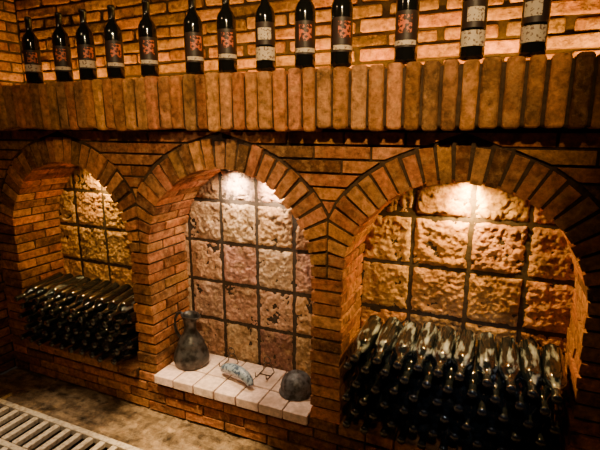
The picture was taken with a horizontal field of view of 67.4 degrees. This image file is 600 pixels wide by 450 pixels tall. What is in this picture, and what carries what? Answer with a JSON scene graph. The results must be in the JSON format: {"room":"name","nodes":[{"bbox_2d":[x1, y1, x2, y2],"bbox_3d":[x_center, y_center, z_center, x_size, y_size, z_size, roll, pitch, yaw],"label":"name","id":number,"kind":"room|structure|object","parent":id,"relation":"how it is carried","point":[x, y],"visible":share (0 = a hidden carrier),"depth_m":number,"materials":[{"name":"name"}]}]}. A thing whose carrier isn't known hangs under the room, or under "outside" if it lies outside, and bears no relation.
{"room":"wine cellar","nodes":[
{"label":"wine cellar","id":0,"kind":"room"},
{"bbox_2d":[0,0,26,373],"bbox_3d":[-2.166,-0.127,1.694,0.121,2.394,2.540,5,13,23],"label":"wall","id":1,"kind":"structure","parent":0,"point":[12,72],"depth_m":2.60,"materials":[{"name":"brick"}]},
{"bbox_2d":[0,367,282,449],"bbox_3d":[-0.496,1.281,1.220,3.550,0.161,2.490,5,13,23],"label":"floor","id":2,"kind":"structure","parent":0,"point":[142,427],"depth_m":2.29,"materials":[{"name":"concrete"}]},
{"bbox_2d":[0,398,141,449],"bbox_3d":[-0.315,1.130,1.608,3.530,0.034,0.502,5,13,23],"label":"floor drain grate","id":3,"kind":"object","parent":2,"relation":"in","point":[101,441],"visible":1,"depth_m":2.16,"materials":[{"name":"metal"}]},
{"bbox_2d":[0,127,599,449],"bbox_3d":[-0.052,0.248,2.032,3.550,1.520,0.278,5,13,23],"label":"wall","id":4,"kind":"structure","parent":0,"point":[464,138],"depth_m":1.71,"materials":[{"name":"brown brick"}]},
{"bbox_2d":[25,338,140,376],"bbox_3d":[-1.161,0.697,2.595,0.832,0.051,0.305,5,13,23],"label":"trim","id":5,"kind":"structure","parent":4,"relation":"attached to","point":[130,367],"depth_m":2.42,"materials":[{"name":"brick"}]},
{"bbox_2d":[13,272,139,364],"bbox_3d":[-1.191,0.510,2.518,0.795,0.340,0.327,5,13,23],"label":"wine bottles","id":6,"kind":"object","parent":5,"relation":"on","point":[80,311],"visible":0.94,"depth_m":2.42,"materials":[{"name":"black glass"}]},
{"bbox_2d":[154,353,312,424],"bbox_3d":[-0.290,0.777,2.221,0.832,0.051,0.305,5,13,23],"label":"ledge","id":7,"kind":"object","parent":4,"relation":"attached to","point":[208,381],"depth_m":2.15,"materials":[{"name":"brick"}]},
{"bbox_2d":[173,311,209,370],"bbox_3d":[-0.565,0.585,2.329,0.184,0.280,0.184,12,17,43],"label":"jug","id":8,"kind":"object","parent":7,"relation":"on","point":[191,353],"visible":1,"depth_m":2.29,"materials":[{"name":"ceramic"}]},
{"bbox_2d":[219,347,238,366],"bbox_3d":[-0.367,0.683,2.320,0.065,0.090,0.090,5,13,23],"label":"plate stand","id":9,"kind":"object","parent":7,"relation":"on","point":[229,347],"visible":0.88,"depth_m":2.34,"materials":[{"name":"grey metal"}]},
{"bbox_2d":[220,363,253,385],"bbox_3d":[-0.306,0.711,2.168,0.224,0.075,0.053,9,15,36],"label":"painted curved horn","id":10,"kind":"object","parent":7,"relation":"on","point":[238,371],"visible":1,"depth_m":2.13,"materials":[{"name":"white ceramic"}]},
{"bbox_2d":[255,356,273,379],"bbox_3d":[-0.174,0.703,2.227,0.065,0.090,0.090,5,13,23],"label":"plate stand","id":11,"kind":"object","parent":7,"relation":"on","point":[265,356],"visible":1,"depth_m":2.24,"materials":[{"name":"grey metal"}]},
{"bbox_2d":[279,370,311,400],"bbox_3d":[-0.016,0.725,2.091,0.166,0.106,0.166,5,13,23],"label":"metal bowl","id":12,"kind":"object","parent":7,"relation":"on","point":[295,385],"visible":0.95,"depth_m":2.04,"materials":[{"name":"grey metal"}]},
{"bbox_2d":[0,131,599,449],"bbox_3d":[-0.059,0.298,2.038,3.553,1.412,0.301,5,13,23],"label":"bricks","id":13,"kind":"object","parent":4,"relation":"attached to","point":[186,177],"visible":0.81,"depth_m":1.91,"materials":[{"name":"brick"}]},
{"bbox_2d":[0,51,599,131],"bbox_3d":[-0.077,-0.489,1.813,3.548,0.223,0.377,5,13,23],"label":"brick ledge","id":14,"kind":"object","parent":13,"relation":"on","point":[562,90],"visible":1,"depth_m":1.54,"materials":[{"name":"brick"}]},
{"bbox_2d":[22,17,43,83],"bbox_3d":[-1.278,-0.828,2.143,0.075,0.300,0.075,5,13,23],"label":"wine bottle","id":15,"kind":"object","parent":14,"relation":"on","point":[30,43],"visible":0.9,"depth_m":2.12,"materials":[{"name":"black glass"}]},
{"bbox_2d":[52,12,73,81],"bbox_3d":[-1.093,-0.811,2.064,0.075,0.300,0.075,5,13,23],"label":"wine bottle","id":16,"kind":"object","parent":14,"relation":"on","point":[61,47],"visible":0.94,"depth_m":2.04,"materials":[{"name":"black glass"}]},
{"bbox_2d":[76,9,97,80],"bbox_3d":[-0.955,-0.798,2.005,0.075,0.300,0.075,5,13,23],"label":"wine bottle","id":17,"kind":"object","parent":14,"relation":"on","point":[85,44],"visible":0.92,"depth_m":1.98,"materials":[{"name":"black glass"}]},
{"bbox_2d":[104,5,125,78],"bbox_3d":[-0.803,-0.784,1.939,0.075,0.300,0.075,5,13,23],"label":"wine bottle","id":18,"kind":"object","parent":14,"relation":"on","point":[113,40],"visible":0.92,"depth_m":1.92,"materials":[{"name":"black glass"}]},
{"bbox_2d":[138,0,159,77],"bbox_3d":[-0.630,-0.768,1.865,0.075,0.300,0.075,5,13,23],"label":"wine bottle","id":19,"kind":"object","parent":14,"relation":"on","point":[147,32],"visible":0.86,"depth_m":1.84,"materials":[{"name":"black glass"}]},
{"bbox_2d":[183,0,204,74],"bbox_3d":[-0.420,-0.749,1.775,0.075,0.300,0.075,5,13,23],"label":"wine bottle","id":20,"kind":"object","parent":14,"relation":"on","point":[192,23],"visible":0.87,"depth_m":1.75,"materials":[{"name":"black glass"}]},
{"bbox_2d":[217,0,237,72],"bbox_3d":[-0.279,-0.736,1.715,0.075,0.300,0.075,5,13,23],"label":"wine bottle","id":21,"kind":"object","parent":14,"relation":"on","point":[226,19],"visible":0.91,"depth_m":1.69,"materials":[{"name":"black glass"}]},
{"bbox_2d":[255,0,275,71],"bbox_3d":[-0.127,-0.722,1.649,0.074,0.300,0.075,5,13,23],"label":"wine bottle","id":22,"kind":"object","parent":14,"relation":"on","point":[265,32],"visible":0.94,"depth_m":1.63,"materials":[{"name":"black glass"}]},
{"bbox_2d":[295,0,315,68],"bbox_3d":[0.018,-0.708,1.587,0.075,0.300,0.075,5,13,23],"label":"wine bottle","id":23,"kind":"object","parent":14,"relation":"on","point":[305,13],"visible":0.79,"depth_m":1.57,"materials":[{"name":"black glass"}]},
{"bbox_2d":[330,0,352,67],"bbox_3d":[0.143,-0.697,1.534,0.075,0.300,0.075,5,13,23],"label":"wine bottle","id":24,"kind":"object","parent":14,"relation":"on","point":[341,10],"visible":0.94,"depth_m":1.51,"materials":[{"name":"black glass"}]},
{"bbox_2d":[394,0,419,64],"bbox_3d":[0.346,-0.678,1.446,0.074,0.300,0.075,5,13,23],"label":"wine bottle","id":25,"kind":"object","parent":14,"relation":"on","point":[407,11],"visible":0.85,"depth_m":1.43,"materials":[{"name":"black glass"}]},
{"bbox_2d":[459,0,488,60],"bbox_3d":[0.531,-0.661,1.367,0.074,0.300,0.075,5,13,23],"label":"wine bottle","id":26,"kind":"object","parent":14,"relation":"on","point":[474,12],"visible":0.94,"depth_m":1.35,"materials":[{"name":"black glass"}]},
{"bbox_2d":[518,0,551,57],"bbox_3d":[0.686,-0.647,1.300,0.074,0.300,0.075,5,13,23],"label":"wine bottle","id":27,"kind":"object","parent":14,"relation":"on","point":[535,20],"visible":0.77,"depth_m":1.29,"materials":[{"name":"black glass"}]},
{"bbox_2d":[339,413,478,449],"bbox_3d":[0.590,0.859,1.844,0.812,0.051,0.305,5,13,23],"label":"trim","id":28,"kind":"structure","parent":4,"relation":"attached to","point":[373,436],"depth_m":1.80,"materials":[{"name":"brick"}]},
{"bbox_2d":[342,315,566,449],"bbox_3d":[0.569,0.640,1.757,0.792,0.403,0.324,5,13,23],"label":"wine bottles","id":29,"kind":"object","parent":28,"relation":"on","point":[427,381],"visible":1,"depth_m":1.68,"materials":[{"name":"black glass"}]},
{"bbox_2d":[16,0,599,83],"bbox_3d":[-0.033,-0.991,1.938,3.650,0.746,0.075,5,13,23],"label":"bricks","id":30,"kind":"object","parent":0,"point":[574,25],"visible":0.46,"depth_m":1.94,"materials":[{"name":"brick"}]},
{"bbox_2d":[59,166,575,376],"bbox_3d":[0.010,0.161,2.158,3.550,1.637,0.070,5,13,23],"label":"wall tiles","id":31,"kind":"structure","parent":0,"point":[459,256],"depth_m":2.03,"materials":[{"name":"stone"}]}
]}

